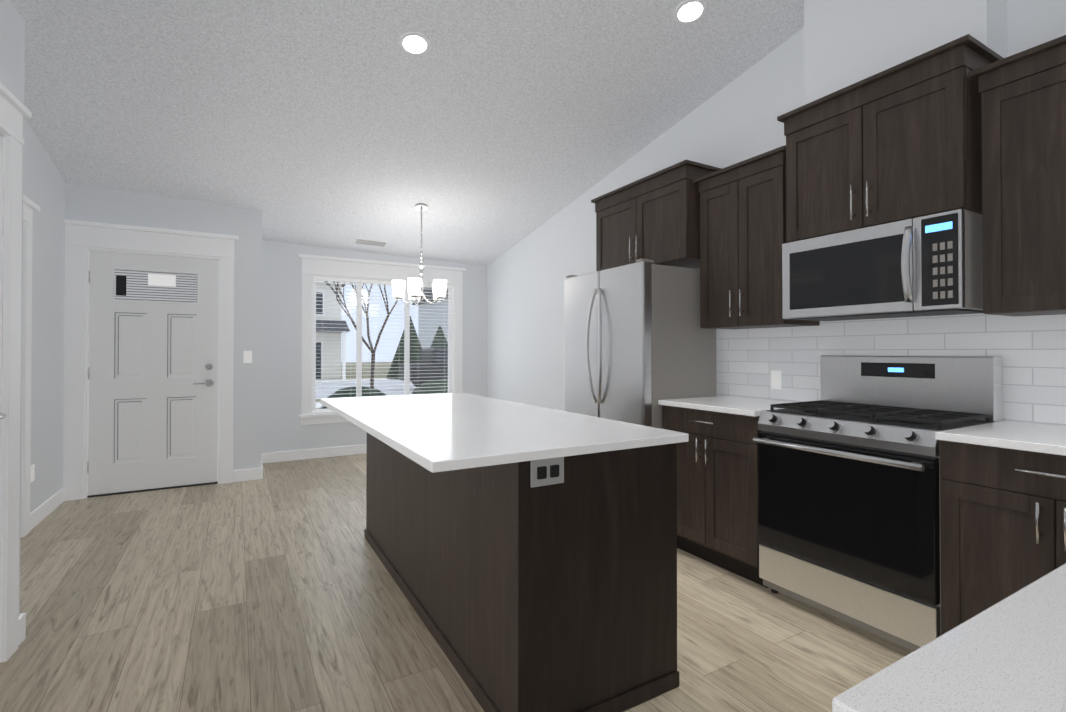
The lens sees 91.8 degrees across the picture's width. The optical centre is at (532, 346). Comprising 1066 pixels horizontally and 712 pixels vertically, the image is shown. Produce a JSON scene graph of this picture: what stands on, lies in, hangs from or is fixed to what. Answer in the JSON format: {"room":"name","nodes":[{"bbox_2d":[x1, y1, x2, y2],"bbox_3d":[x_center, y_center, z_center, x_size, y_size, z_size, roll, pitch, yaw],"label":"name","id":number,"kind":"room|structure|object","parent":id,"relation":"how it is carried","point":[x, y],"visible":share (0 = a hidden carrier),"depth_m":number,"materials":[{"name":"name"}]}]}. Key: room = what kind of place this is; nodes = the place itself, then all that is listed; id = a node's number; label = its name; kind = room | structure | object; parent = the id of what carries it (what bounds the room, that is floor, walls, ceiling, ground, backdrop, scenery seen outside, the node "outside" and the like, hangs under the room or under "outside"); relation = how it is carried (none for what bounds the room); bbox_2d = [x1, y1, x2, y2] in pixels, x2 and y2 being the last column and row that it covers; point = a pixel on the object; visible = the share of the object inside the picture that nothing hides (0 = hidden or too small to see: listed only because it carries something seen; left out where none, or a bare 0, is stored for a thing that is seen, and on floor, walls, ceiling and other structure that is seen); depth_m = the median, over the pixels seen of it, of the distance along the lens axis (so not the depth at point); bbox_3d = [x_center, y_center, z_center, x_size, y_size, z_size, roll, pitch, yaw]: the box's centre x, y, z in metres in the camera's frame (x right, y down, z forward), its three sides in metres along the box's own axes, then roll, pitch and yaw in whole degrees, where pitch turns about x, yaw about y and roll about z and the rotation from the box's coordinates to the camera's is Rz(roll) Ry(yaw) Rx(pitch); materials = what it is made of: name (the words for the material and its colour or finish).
{"room":"kitchen","nodes":[
{"label":"kitchen","id":0,"kind":"room"},
{"bbox_2d":[0,0,24,614],"bbox_3d":[-1.239,-0.097,-0.498,0.733,2.610,5.590,0,-1,-26],"label":"wall","id":1,"kind":"structure","parent":0,"point":[12,39],"depth_m":2.11,"materials":[{"name":"white paint"}]},
{"bbox_2d":[0,413,5,418],"bbox_3d":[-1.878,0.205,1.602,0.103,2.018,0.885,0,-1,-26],"label":"door handle","id":2,"kind":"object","parent":1,"relation":"in","point":[2,415],"depth_m":1.94,"materials":[{"name":"silver metal"}]},
{"bbox_2d":[0,82,31,662],"bbox_3d":[-1.879,0.121,1.602,0.100,2.210,1.165,0,-1,-26],"label":"trim","id":3,"kind":"structure","parent":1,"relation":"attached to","point":[14,110],"depth_m":2.03,"materials":[{"name":"white"}]},
{"bbox_2d":[18,613,25,645],"bbox_3d":[-2.369,1.174,2.022,0.548,0.110,0.082,0,-1,-26],"label":"baseboard","id":4,"kind":"structure","parent":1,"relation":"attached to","point":[21,627],"depth_m":2.15,"materials":[{"name":"white wood"}]},
{"bbox_2d":[23,117,65,512],"bbox_3d":[-1.873,-0.882,0.709,0.120,4.200,7.999,0,-1,-30],"label":"wall","id":5,"kind":"structure","parent":0,"point":[44,184],"depth_m":3.80,"materials":[{"name":"white paint"}]},
{"bbox_2d":[20,194,39,537],"bbox_3d":[-3.121,0.138,3.043,0.050,2.200,1.065,0,-1,-30],"label":"door frame","id":6,"kind":"structure","parent":5,"relation":"attached to","point":[30,206],"depth_m":3.39,"materials":[{"name":"white"}]},
{"bbox_2d":[30,464,34,482],"bbox_3d":[-3.436,0.867,3.545,0.009,0.114,0.072,0,-1,-30],"label":"electrical outlet","id":7,"kind":"object","parent":5,"relation":"attached to","point":[32,472],"visible":0.9,"depth_m":3.54,"materials":[{"name":"white plastic"}]},
{"bbox_2d":[30,488,64,530],"bbox_3d":[-3.592,1.190,3.817,0.015,0.110,0.822,0,-1,-30],"label":"baseboard","id":8,"kind":"structure","parent":5,"relation":"attached to","point":[41,512],"depth_m":3.78,"materials":[{"name":"white wood"}]},
{"bbox_2d":[65,183,261,476],"bbox_3d":[-3.442,-0.847,4.866,1.542,4.200,0.774,0,-1,-30],"label":"wall","id":9,"kind":"structure","parent":0,"point":[97,204],"depth_m":4.81,"materials":[{"name":"white paint"}]},
{"bbox_2d":[63,219,238,500],"bbox_3d":[-3.297,0.111,4.535,1.225,2.280,0.170,0,-1,-30],"label":"door frame","id":10,"kind":"structure","parent":9,"relation":"attached to","point":[83,239],"depth_m":4.30,"materials":[{"name":"white wood"}]},
{"bbox_2d":[87,250,218,497],"bbox_3d":[-3.297,0.222,4.513,0.926,2.054,0.107,0,-1,-30],"label":"front door","id":11,"kind":"structure","parent":9,"relation":"in","point":[153,376],"depth_m":4.51,"materials":[{"name":"painted wood"},{"name":"glass"},{"name":"metal"}]},
{"bbox_2d":[243,351,251,362],"bbox_3d":[-2.677,0.093,4.846,0.072,0.115,0.009,0,-1,-30],"label":"light switch","id":12,"kind":"object","parent":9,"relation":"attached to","point":[247,356],"visible":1,"depth_m":4.84,"materials":[{"name":"white plastic"}]},
{"bbox_2d":[258,454,263,478],"bbox_3d":[-2.752,1.201,5.213,0.018,0.110,0.746,0,-1,-30],"label":"baseboard","id":13,"kind":"structure","parent":9,"relation":"attached to","point":[260,470],"depth_m":4.89,"materials":[{"name":"white wood"}]},
{"bbox_2d":[261,240,486,452],"bbox_3d":[-1.874,-0.835,6.282,2.828,4.200,0.120,0,-1,-30],"label":"wall","id":14,"kind":"structure","parent":0,"point":[283,428],"depth_m":5.76,"materials":[{"name":"white paint"}]},
{"bbox_2d":[261,444,366,462],"bbox_3d":[-1.797,1.210,6.231,2.688,0.110,0.018,0,-1,-30],"label":"baseboard","id":15,"kind":"structure","parent":14,"relation":"attached to","point":[271,457],"depth_m":5.83,"materials":[{"name":"white wood"}]},
{"bbox_2d":[298,254,465,424],"bbox_3d":[-1.780,-0.076,6.299,1.995,1.907,0.175,0,-1,-30],"label":"window","id":16,"kind":"structure","parent":14,"relation":"in","point":[334,267],"depth_m":6.16,"materials":[{"name":"white wood"}]},
{"bbox_2d":[312,276,452,412],"bbox_3d":[-1.777,-0.022,6.294,1.683,1.558,0.049,0,-1,-30],"label":"window blinds","id":17,"kind":"object","parent":16,"relation":"attached to","point":[362,281],"visible":0.75,"depth_m":6.19,"materials":[{"name":"white plastic"}]},
{"bbox_2d":[9,0,803,265],"bbox_3d":[-0.253,-1.991,2.165,4.370,1.781,8.893,0,-1,-30],"label":"ceiling","id":18,"kind":"structure","parent":0,"point":[487,132],"depth_m":3.46,"materials":[{"name":"white paint"}]},
{"bbox_2d":[353,238,388,246],"bbox_3d":[-1.836,-1.184,5.856,0.360,0.010,0.150,2,-11,-30],"label":"ceiling vent","id":19,"kind":"object","parent":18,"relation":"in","point":[370,242],"visible":0.96,"depth_m":5.84,"materials":[{"name":"white metal"}]},
{"bbox_2d":[399,32,429,55],"bbox_3d":[-0.685,-1.756,2.991,0.176,0.038,0.175,0,-1,-30],"label":"recessed light","id":20,"kind":"object","parent":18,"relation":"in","point":[414,43],"visible":1,"depth_m":2.98,"materials":[{"name":"white plastic"}]},
{"bbox_2d":[392,203,446,304],"bbox_3d":[-1.102,-0.904,5.060,0.541,0.969,0.525,0,-1,-30],"label":"pendant chandelier","id":21,"kind":"object","parent":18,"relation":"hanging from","point":[415,289],"visible":1,"depth_m":4.94,"materials":[{"name":"white glass"}]},
{"bbox_2d":[674,0,706,23],"bbox_3d":[0.879,-1.877,2.888,0.176,0.038,0.175,0,-1,-30],"label":"recessed light","id":22,"kind":"object","parent":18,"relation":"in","point":[688,11],"visible":1,"depth_m":2.88,"materials":[{"name":"white plastic"}]},
{"bbox_2d":[0,453,913,711],"bbox_3d":[-0.253,1.280,2.137,4.370,0.100,8.893,0,-1,-30],"label":"floor","id":23,"kind":"structure","parent":0,"point":[276,588],"depth_m":2.30,"materials":[{"name":"brown wood"}]},
{"bbox_2d":[363,429,678,711],"bbox_3d":[-0.281,0.792,2.618,0.672,0.884,2.112,0,-1,-30],"label":"kitchen island","id":24,"kind":"object","parent":23,"relation":"on","point":[526,554],"depth_m":1.75,"materials":[{"name":"brown wood"}]},
{"bbox_2d":[320,393,688,472],"bbox_3d":[-0.390,0.335,2.563,0.965,0.030,2.155,0,-1,-30],"label":"island countertop","id":25,"kind":"structure","parent":24,"relation":"on","point":[442,432],"depth_m":1.94,"materials":[{"name":"white stone"}]},
{"bbox_2d":[564,259,716,428],"bbox_3d":[0.701,0.352,3.666,0.734,1.783,0.880,0,-1,-30],"label":"refrigerator","id":26,"kind":"object","parent":23,"relation":"on","point":[639,342],"visible":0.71,"depth_m":3.34,"materials":[{"name":"grey metal"}]},
{"bbox_2d":[658,395,795,587],"bbox_3d":[1.219,0.782,3.050,0.653,0.912,0.686,0,-1,-30],"label":"base cabinet","id":27,"kind":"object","parent":23,"relation":"on","point":[717,468],"depth_m":2.85,"materials":[{"name":"brown wood"}]},
{"bbox_2d":[753,355,1002,650],"bbox_3d":[1.564,0.638,2.407,0.685,1.190,0.766,0,-1,-30],"label":"range","id":28,"kind":"object","parent":23,"relation":"on","point":[849,527],"visible":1,"depth_m":2.25,"materials":[{"name":"grey"}]},
{"bbox_2d":[832,523,1065,711],"bbox_3d":[1.493,0.763,0.761,2.458,0.912,0.720,0,-1,-30],"label":"countertop","id":29,"kind":"structure","parent":23,"relation":"on","point":[998,644],"depth_m":0.52,"materials":[{"name":"white stone"}]},
{"bbox_2d":[935,420,1065,578],"bbox_3d":[1.936,0.771,1.802,0.653,0.912,0.644,0,-1,-30],"label":"base cabinet","id":30,"kind":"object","parent":23,"relation":"on","point":[1003,483],"depth_m":1.81,"materials":[{"name":"brown wood"}]},
{"bbox_2d":[487,0,1065,425],"bbox_3d":[1.589,-0.861,3.214,0.120,4.200,8.893,0,-1,-30],"label":"wall","id":31,"kind":"structure","parent":0,"point":[735,121],"depth_m":4.89,"materials":[{"name":"white paint"}]},
{"bbox_2d":[591,159,720,270],"bbox_3d":[0.906,-0.876,3.817,0.443,0.618,1.016,0,-1,-30],"label":"upper cabinet","id":32,"kind":"object","parent":31,"relation":"attached to","point":[655,217],"visible":0.73,"depth_m":3.57,"materials":[{"name":"brown wood"}]},
{"bbox_2d":[693,145,819,328],"bbox_3d":[1.344,-0.601,3.134,0.363,0.960,0.643,0,-1,-30],"label":"upper cabinet","id":33,"kind":"object","parent":31,"relation":"attached to","point":[742,222],"visible":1,"depth_m":3.02,"materials":[{"name":"brown wood"}]},
{"bbox_2d":[777,34,1003,242],"bbox_3d":[1.685,-0.894,2.493,0.413,0.675,0.833,0,-1,-30],"label":"upper cabinet","id":34,"kind":"object","parent":31,"relation":"attached to","point":[901,141],"visible":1,"depth_m":2.30,"materials":[{"name":"brown wood"}]},
{"bbox_2d":[782,209,982,320],"bbox_3d":[1.663,-0.349,2.486,0.452,0.404,0.785,0,-1,-30],"label":"microwave","id":35,"kind":"object","parent":34,"relation":"attached to","point":[930,265],"visible":0.98,"depth_m":2.29,"materials":[{"name":"grey metal"}]},
{"bbox_2d":[716,313,1065,424],"bbox_3d":[1.983,0.076,2.392,0.008,0.487,2.850,0,-1,-30],"label":"backsplash","id":36,"kind":"structure","parent":31,"relation":"attached to","point":[1030,351],"depth_m":2.56,"materials":[{"name":"tile"}]},
{"bbox_2d":[771,371,781,388],"bbox_3d":[1.507,0.204,3.202,0.008,0.114,0.072,0,-1,-30],"label":"outlet","id":37,"kind":"object","parent":36,"relation":"attached to","point":[776,379],"visible":1,"depth_m":3.20,"materials":[{"name":"white plastic"}]},
{"bbox_2d":[968,35,1065,315],"bbox_3d":[2.124,-0.622,1.776,0.363,0.975,0.886,0,-1,-30],"label":"upper cabinet","id":38,"kind":"object","parent":31,"relation":"attached to","point":[1023,103],"visible":0.98,"depth_m":1.95,"materials":[{"name":"brown wood"}]},
{"bbox_2d":[804,0,1007,104],"bbox_3d":[1.783,-2.106,2.553,0.212,1.720,0.795,0,-1,-30],"label":"wall","id":39,"kind":"structure","parent":0,"point":[848,43],"depth_m":2.51,"materials":[{"name":"white paint"}]},
{"label":"outside","id":40,"kind":"structure","parent":0,"visible":0},
{"bbox_2d":[316,362,414,408],"bbox_3d":[-11.962,1.932,40.964,100.000,0.056,69.650,0,-1,-30],"label":"ground","id":41,"kind":"structure","parent":40,"point":[348,380],"depth_m":26.04,"materials":[{"name":"beige snow"}]},
{"bbox_2d":[316,281,349,379],"bbox_3d":[-18.547,-1.978,30.580,13.100,7.600,12.050,0,-1,-30],"label":"house","id":42,"kind":"structure","parent":41,"relation":"on","point":[332,359],"depth_m":29.33,"materials":[{"name":"white"}]},
{"bbox_2d":[324,281,397,387],"bbox_3d":[-4.207,-0.536,13.495,2.665,4.430,2.634,0,-1,-30],"label":"tree","id":43,"kind":"object","parent":41,"relation":"on","point":[372,349],"depth_m":13.27,"materials":[{"name":"brown plant"}]},
{"bbox_2d":[321,316,447,408],"bbox_3d":[1.012,-1.040,27.482,27.436,6.330,28.600,0,-1,-30],"label":"bushes","id":44,"kind":"object","parent":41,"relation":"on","point":[414,357],"depth_m":28.84,"materials":[{"name":"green plant"}]},
{"bbox_2d":[399,348,447,386],"bbox_3d":[-3.164,0.898,21.951,4.600,1.700,1.840,0,-1,-30],"label":"car","id":45,"kind":"object","parent":41,"relation":"on","point":[437,353],"depth_m":20.61,"materials":[{"name":"grey metal"}]},
{"bbox_2d":[412,287,447,347],"bbox_3d":[-2.507,-1.881,42.105,11.400,7.600,12.050,0,-1,-30],"label":"house","id":46,"kind":"structure","parent":41,"relation":"on","point":[438,312],"depth_m":41.34,"materials":[{"name":"grey"}]}
]}

